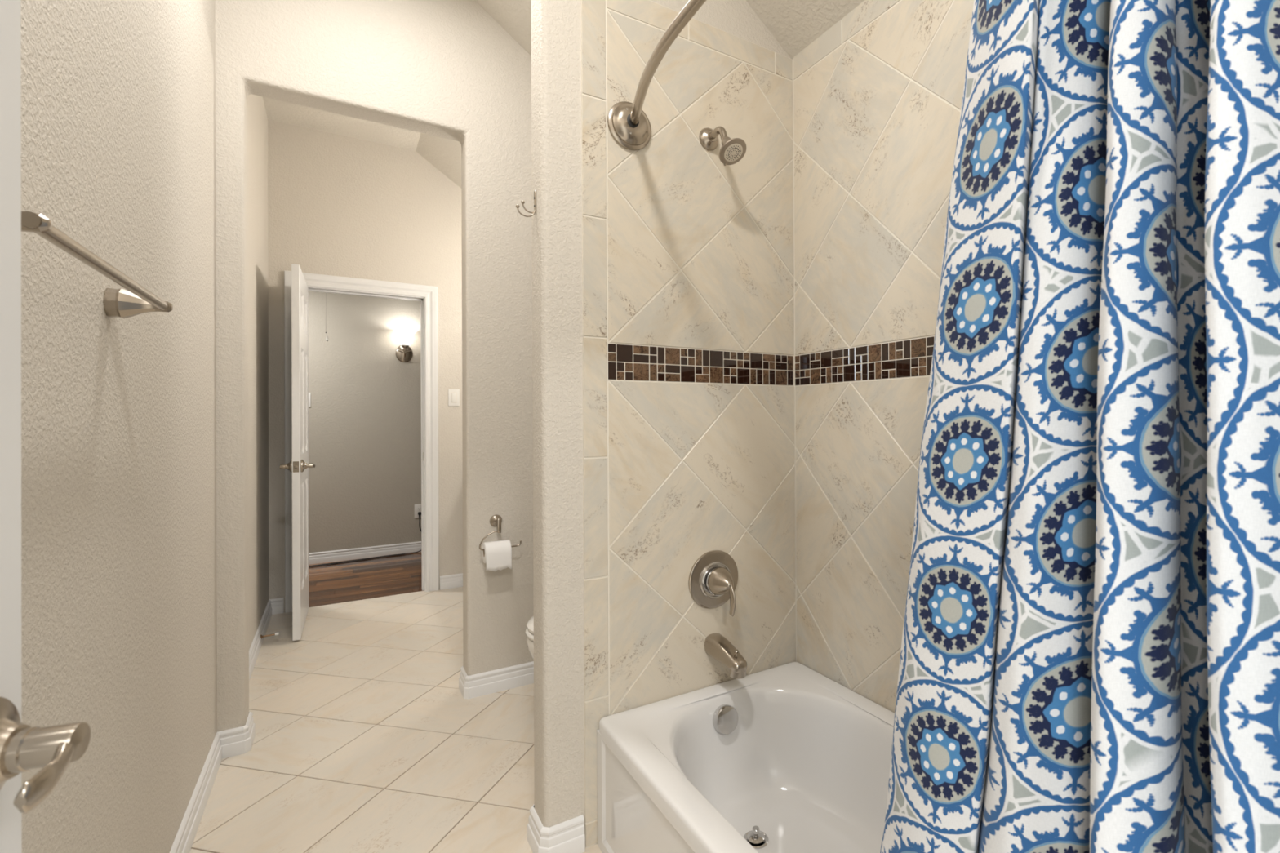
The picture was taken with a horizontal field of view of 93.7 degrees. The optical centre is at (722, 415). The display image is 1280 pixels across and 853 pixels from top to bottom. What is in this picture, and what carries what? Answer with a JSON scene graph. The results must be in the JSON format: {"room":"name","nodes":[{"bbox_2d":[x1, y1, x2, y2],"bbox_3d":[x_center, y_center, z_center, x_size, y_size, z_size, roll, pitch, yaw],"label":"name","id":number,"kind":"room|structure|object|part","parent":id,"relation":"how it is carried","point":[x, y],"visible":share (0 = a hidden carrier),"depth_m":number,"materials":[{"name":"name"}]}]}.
{"room":"bathroom","nodes":[
{"label":"bathroom","id":0,"kind":"room"},
{"bbox_2d":[20,0,269,852],"bbox_3d":[-1.564,-0.376,1.642,0.120,3.350,5.050,0,0,-33],"label":"wall","id":1,"kind":"structure","parent":0,"point":[118,415],"depth_m":1.21,"materials":[{"name":"beige paint"}]},
{"bbox_2d":[0,0,90,852],"bbox_3d":[-0.371,0.173,0.064,0.160,2.008,0.736,0,0,-21],"label":"door","id":2,"kind":"structure","parent":1,"relation":"in","point":[24,748],"depth_m":0.40,"materials":[{"name":"white paint"}]},
{"bbox_3d":[-0.420,0.211,0.358,0.041,0.027,0.071,0,0,-21],"label":"lever handle","id":3,"kind":"part","parent":2,"relation":"part of","materials":[{"name":"silver metal"}]},
{"bbox_2d":[21,210,173,318],"bbox_3d":[-0.957,-0.214,0.893,0.093,0.054,0.642,0,0,-33],"label":"towel bar","id":4,"kind":"object","parent":1,"relation":"attached to","point":[117,303],"visible":0.95,"depth_m":0.91,"materials":[{"name":"silver metal"}]},
{"bbox_3d":[-0.799,-0.216,0.647,0.093,0.054,0.057,0,0,-33],"label":"post","id":5,"kind":"part","parent":4,"relation":"part of","materials":[{"name":"silver metal"}]},
{"bbox_3d":[-1.115,-0.213,1.139,0.093,0.054,0.057,0,0,-33],"label":"post","id":6,"kind":"part","parent":4,"relation":"part of","materials":[{"name":"silver metal"}]},
{"bbox_2d":[169,597,284,852],"bbox_3d":[-1.461,1.153,1.686,0.094,0.092,4.690,0,0,-33],"label":"baseboard","id":7,"kind":"structure","parent":1,"relation":"attached to","point":[236,741],"depth_m":2.04,"materials":[{"name":"white paint"}]},
{"bbox_2d":[260,632,279,639],"bbox_3d":[-2.402,1.166,3.155,0.078,0.022,0.022,0,0,-33],"label":"door stop","id":8,"kind":"object","parent":1,"relation":"attached to","point":[275,633],"visible":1,"depth_m":3.15,"materials":[{"name":"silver metal"}]},
{"bbox_3d":[-2.407,1.166,3.152,0.066,0.022,0.022,0,0,-33],"label":"rod","id":9,"kind":"part","parent":8,"relation":"part of","materials":[{"name":"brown metal"}]},
{"bbox_2d":[308,291,421,553],"bbox_3d":[-3.347,-0.028,5.011,4.200,2.700,0.120,0,0,-33],"label":"wall","id":10,"kind":"structure","parent":0,"point":[365,411],"depth_m":5.10,"materials":[{"name":"beige paint"}]},
{"bbox_2d":[308,392,311,407],"bbox_3d":[-3.427,-0.130,4.884,0.074,0.120,0.008,0,0,-33],"label":"light switch","id":11,"kind":"object","parent":10,"relation":"attached to","point":[309,393],"visible":0.33,"depth_m":4.90,"materials":[{"name":"white plastic"}]},
{"bbox_2d":[308,541,421,564],"bbox_3d":[-3.304,1.175,4.949,4.160,0.092,0.016,0,0,-33],"label":"baseboard","id":12,"kind":"structure","parent":10,"relation":"attached to","point":[405,548],"depth_m":5.09,"materials":[{"name":"white paint"}]},
{"bbox_2d":[392,328,417,362],"bbox_3d":[-2.769,-0.614,5.191,0.192,0.278,0.211,0,0,-33],"label":"wall sconce","id":13,"kind":"object","parent":10,"relation":"attached to","point":[404,353],"visible":1,"depth_m":5.18,"materials":[{"name":"silver metal"}]},
{"bbox_3d":[-2.819,-0.553,5.269,0.136,0.158,0.024,0,0,-33],"label":"plate","id":14,"kind":"part","parent":13,"relation":"part of","materials":[{"name":"silver metal"}]},
{"bbox_3d":[-2.790,-0.560,5.224,0.114,0.139,0.107,0,0,-33],"label":"arm","id":15,"kind":"part","parent":13,"relation":"part of","materials":[{"name":"silver metal"}]},
{"bbox_3d":[-2.764,-0.684,5.183,0.192,0.137,0.192,0,0,-33],"label":"lamp shade","id":16,"kind":"part","parent":13,"relation":"part of","materials":[{"name":"white glass"}]},
{"bbox_2d":[414,504,421,518],"bbox_3d":[-2.719,0.853,5.332,0.078,0.122,0.010,0,0,-33],"label":"wall outlet","id":17,"kind":"object","parent":10,"relation":"attached to","point":[417,507],"visible":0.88,"depth_m":5.32,"materials":[{"name":"white plastic"}]},
{"bbox_2d":[267,120,462,612],"bbox_3d":[-2.071,-0.363,4.163,1.870,3.350,0.118,0,0,-33],"label":"wall","id":18,"kind":"structure","parent":0,"point":[341,206],"depth_m":3.91,"materials":[{"name":"beige paint"}]},
{"bbox_2d":[279,263,315,640],"bbox_3d":[-2.448,0.195,3.452,0.160,2.008,0.674,0,0,-31],"label":"door","id":19,"kind":"structure","parent":18,"relation":"in","point":[299,465],"depth_m":3.18,"materials":[{"name":"white paint"}]},
{"bbox_3d":[-2.370,0.274,3.211,0.041,0.027,0.071,0,0,-31],"label":"lever handle","id":20,"kind":"part","parent":19,"relation":"part of","materials":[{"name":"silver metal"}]},
{"bbox_3d":[-2.274,0.272,3.168,0.026,0.058,0.010,0,0,-31],"label":"latch plate","id":21,"kind":"part","parent":19,"relation":"part of","materials":[{"name":"silver metal"}]},
{"bbox_3d":[-2.383,-0.593,3.341,0.033,0.203,0.166,0,0,-31],"label":"panel","id":22,"kind":"part","parent":19,"relation":"part of","materials":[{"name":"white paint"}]},
{"bbox_3d":[-2.380,-0.082,3.339,0.033,0.590,0.166,0,0,-31],"label":"panel","id":23,"kind":"part","parent":19,"relation":"part of","materials":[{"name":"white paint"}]},
{"bbox_3d":[-2.376,0.671,3.337,0.033,0.585,0.166,0,0,-31],"label":"panel","id":24,"kind":"part","parent":19,"relation":"part of","materials":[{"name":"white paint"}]},
{"bbox_3d":[-2.521,-0.592,3.568,0.033,0.203,0.166,0,0,-31],"label":"panel","id":25,"kind":"part","parent":19,"relation":"part of","materials":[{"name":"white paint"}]},
{"bbox_3d":[-2.518,-0.080,3.566,0.033,0.590,0.166,0,0,-31],"label":"panel","id":26,"kind":"part","parent":19,"relation":"part of","materials":[{"name":"white paint"}]},
{"bbox_3d":[-2.514,0.672,3.563,0.033,0.585,0.166,0,0,-31],"label":"panel","id":27,"kind":"part","parent":19,"relation":"part of","materials":[{"name":"white paint"}]},
{"bbox_3d":[-2.268,0.273,3.274,0.041,0.027,0.071,0,0,-31],"label":"lever handle","id":28,"kind":"part","parent":19,"relation":"part of","materials":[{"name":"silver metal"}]},
{"bbox_2d":[284,270,439,613],"bbox_3d":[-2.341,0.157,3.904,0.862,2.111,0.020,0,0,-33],"label":"trim","id":29,"kind":"structure","parent":18,"relation":"attached to","point":[429,293],"depth_m":4.09,"materials":[{"name":"white paint"}]},
{"bbox_2d":[440,573,462,590],"bbox_3d":[-1.658,1.164,4.338,0.735,0.092,0.016,0,0,-33],"label":"baseboard","id":30,"kind":"structure","parent":18,"relation":"attached to","point":[451,581],"depth_m":4.17,"materials":[{"name":"white paint"}]},
{"bbox_2d":[448,389,459,405],"bbox_3d":[-1.896,-0.129,4.199,0.074,0.118,0.008,0,0,-33],"label":"light switch","id":31,"kind":"object","parent":18,"relation":"attached to","point":[453,394],"visible":1,"depth_m":4.20,"materials":[{"name":"white plastic"}]},
{"bbox_2d":[215,0,533,732],"bbox_3d":[-1.094,-0.374,2.611,1.910,3.350,0.125,0,0,-33],"label":"wall","id":32,"kind":"structure","parent":0,"point":[448,69],"depth_m":2.50,"materials":[{"name":"beige paint"}]},
{"bbox_2d":[479,515,521,551],"bbox_3d":[-0.967,0.501,2.575,0.176,0.139,0.064,0,0,-33],"label":"toilet paper holder","id":33,"kind":"object","parent":32,"relation":"attached to","point":[495,520],"visible":0.95,"depth_m":2.56,"materials":[{"name":"silver metal"}]},
{"bbox_2d":[481,539,511,571],"bbox_3d":[-0.965,0.594,2.543,0.104,0.120,0.090,0,0,-33],"label":"toilet paper roll","id":34,"kind":"object","parent":33,"relation":"hanging from","point":[497,555],"visible":1,"depth_m":2.51,"materials":[{"name":"white paper"}]},
{"bbox_3d":[-0.959,0.471,2.553,0.016,0.063,0.018,0,0,-33],"label":"post","id":35,"kind":"part","parent":33,"relation":"part of","materials":[{"name":"silver metal"}]},
{"bbox_3d":[-0.953,0.530,2.553,0.176,0.080,0.008,0,0,-33],"label":"arm","id":36,"kind":"part","parent":33,"relation":"part of","materials":[{"name":"silver metal"}]},
{"bbox_2d":[189,551,602,852],"bbox_3d":[-1.512,1.227,2.482,6.141,0.050,6.326,0,0,-33],"label":"floor","id":37,"kind":"structure","parent":0,"point":[367,739],"depth_m":2.20,"materials":[{"name":"tile"}]},
{"bbox_2d":[309,511,421,567],"bbox_3d":[-3.142,1.040,4.965,1.223,0.358,0.063,0,0,-37],"label":"power cord","id":38,"kind":"object","parent":37,"relation":"on","point":[419,513],"visible":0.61,"depth_m":5.09,"materials":[{"name":"black plastic"}]},
{"bbox_2d":[525,616,533,658],"bbox_3d":[-0.395,0.808,2.363,0.752,0.775,0.440,0,0,-33],"label":"toilet","id":39,"kind":"object","parent":37,"relation":"on","point":[530,629],"visible":0.02,"depth_m":2.15,"materials":[{"name":"white ceramic"}]},
{"bbox_3d":[-0.509,0.797,2.289,0.480,0.020,0.370,0,0,-33],"label":"seat","id":40,"kind":"part","parent":39,"relation":"part of","materials":[{"name":"white"}]},
{"bbox_3d":[-0.503,0.769,2.294,0.485,0.032,0.368,0,0,-33],"label":"lid","id":41,"kind":"part","parent":39,"relation":"part of","materials":[{"name":"white"}]},
{"bbox_3d":[-0.461,0.885,2.320,0.587,0.152,0.364,0,0,-33],"label":"bowl","id":42,"kind":"part","parent":39,"relation":"part of","materials":[{"name":"white ceramic"}]},
{"bbox_2d":[596,662,894,852],"bbox_3d":[0.367,1.011,1.206,0.718,0.353,1.530,0,0,-33],"label":"bathtub","id":43,"kind":"object","parent":37,"relation":"on","point":[788,757],"visible":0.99,"depth_m":1.67,"materials":[{"name":"white ceramic"}]},
{"bbox_3d":[0.009,0.907,1.777,0.080,0.081,0.039,0,0,-33],"label":"overflow plate","id":44,"kind":"part","parent":43,"relation":"part of","materials":[{"name":"silver metal"}]},
{"bbox_2d":[262,0,864,188],"bbox_3d":[-0.811,-1.606,2.082,2.100,0.994,4.960,0,0,-33],"label":"ceiling","id":45,"kind":"structure","parent":0,"point":[795,24],"depth_m":2.61,"materials":[{"name":"beige paint"}]},
{"bbox_2d":[530,0,796,848],"bbox_3d":[-0.094,-0.383,1.905,0.993,3.350,0.125,0,0,-33],"label":"wall partition","id":46,"kind":"structure","parent":0,"point":[664,353],"depth_m":1.76,"materials":[{"name":"beige tile"}]},
{"bbox_2d":[458,661,585,852],"bbox_3d":[-0.454,1.150,2.342,0.888,0.092,1.285,0,0,-33],"label":"baseboard","id":47,"kind":"structure","parent":46,"relation":"attached to","point":[568,836],"depth_m":1.66,"materials":[{"name":"white paint"}]},
{"bbox_2d":[515,190,536,217],"bbox_3d":[-0.538,-0.582,1.626,0.056,0.078,0.018,0,0,-33],"label":"robe hook","id":48,"kind":"object","parent":46,"relation":"attached to","point":[522,202],"visible":1,"depth_m":1.63,"materials":[{"name":"silver metal"}]},
{"bbox_3d":[-0.516,-0.592,1.640,0.004,0.058,0.014,0,0,-33],"label":"plate","id":49,"kind":"part","parent":48,"relation":"part of","materials":[{"name":"silver metal"}]},
{"bbox_2d":[607,0,706,150],"bbox_3d":[0.128,-0.842,1.063,0.179,0.136,1.539,0,0,-33],"label":"curtain rod","id":50,"kind":"object","parent":46,"relation":"attached to","point":[628,125],"visible":1,"depth_m":1.63,"materials":[{"name":"silver metal"}]},
{"bbox_3d":[0.105,-0.842,1.049,0.125,0.026,1.536,0,0,-33],"label":"rod","id":51,"kind":"part","parent":50,"relation":"part of","materials":[{"name":"silver metal"}]},
{"bbox_2d":[880,0,1279,852],"bbox_3d":[0.352,0.115,0.639,0.282,1.830,0.500,0,0,-33],"label":"shower curtain","id":52,"kind":"object","parent":50,"relation":"hanging from","point":[1090,659],"visible":1,"depth_m":0.60,"materials":[{"name":"fabric"}]},
{"bbox_2d":[688,550,737,616],"bbox_3d":[0.003,0.512,1.816,0.181,0.181,0.122,0,0,-33],"label":"shower valve","id":53,"kind":"object","parent":46,"relation":"attached to","point":[713,580],"visible":1,"depth_m":1.83,"materials":[{"name":"silver metal"}]},
{"bbox_3d":[0.029,0.552,1.780,0.013,0.098,0.033,0,0,-33],"label":"lever handle","id":54,"kind":"part","parent":53,"relation":"part of","materials":[{"name":"silver metal"}]},
{"bbox_2d":[698,126,746,165],"bbox_3d":[0.006,-0.829,1.803,0.088,0.149,0.164,0,0,-33],"label":"shower","id":55,"kind":"object","parent":46,"relation":"attached to","point":[732,151],"visible":1,"depth_m":1.78,"materials":[{"name":"silver metal"}]},
{"bbox_3d":[-0.012,-0.849,1.820,0.024,0.069,0.104,0,0,-33],"label":"shower arm","id":56,"kind":"part","parent":55,"relation":"part of","materials":[{"name":"silver metal"}]},
{"bbox_2d":[704,632,746,679],"bbox_3d":[0.014,0.722,1.796,0.066,0.083,0.165,0,0,-33],"label":"tub spout","id":57,"kind":"object","parent":46,"relation":"attached to","point":[717,646],"visible":1,"depth_m":1.77,"materials":[{"name":"silver metal"}]},
{"bbox_3d":[0.041,0.702,1.755,0.015,0.023,0.015,0,0,-33],"label":"diverter knob","id":58,"kind":"part","parent":57,"relation":"part of","materials":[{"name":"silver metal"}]},
{"bbox_2d":[792,0,973,712],"bbox_3d":[-0.043,-0.380,2.622,0.130,3.350,5.050,0,0,-33],"label":"wall","id":59,"kind":"structure","parent":0,"point":[877,95],"depth_m":1.77,"materials":[{"name":"beige tile"}]},
{"bbox_3d":[-2.975,-1.283,4.427,4.200,0.100,1.450,0,0,-33],"label":"ceiling","id":60,"kind":"structure","parent":0,"visible":0},
{"bbox_2d":[325,293,328,341],"bbox_3d":[-2.953,-0.896,4.432,0.030,0.683,0.024,0,0,-33],"label":"pull chain","id":61,"kind":"object","parent":60,"relation":"hanging from","point":[326,339],"visible":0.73,"depth_m":4.43,"materials":[{"name":"silver metal"}]},
{"bbox_3d":[-2.956,-0.930,4.431,0.024,0.615,0.024,0,0,-33],"label":"chain","id":62,"kind":"part","parent":61,"relation":"part of","materials":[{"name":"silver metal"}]}
]}

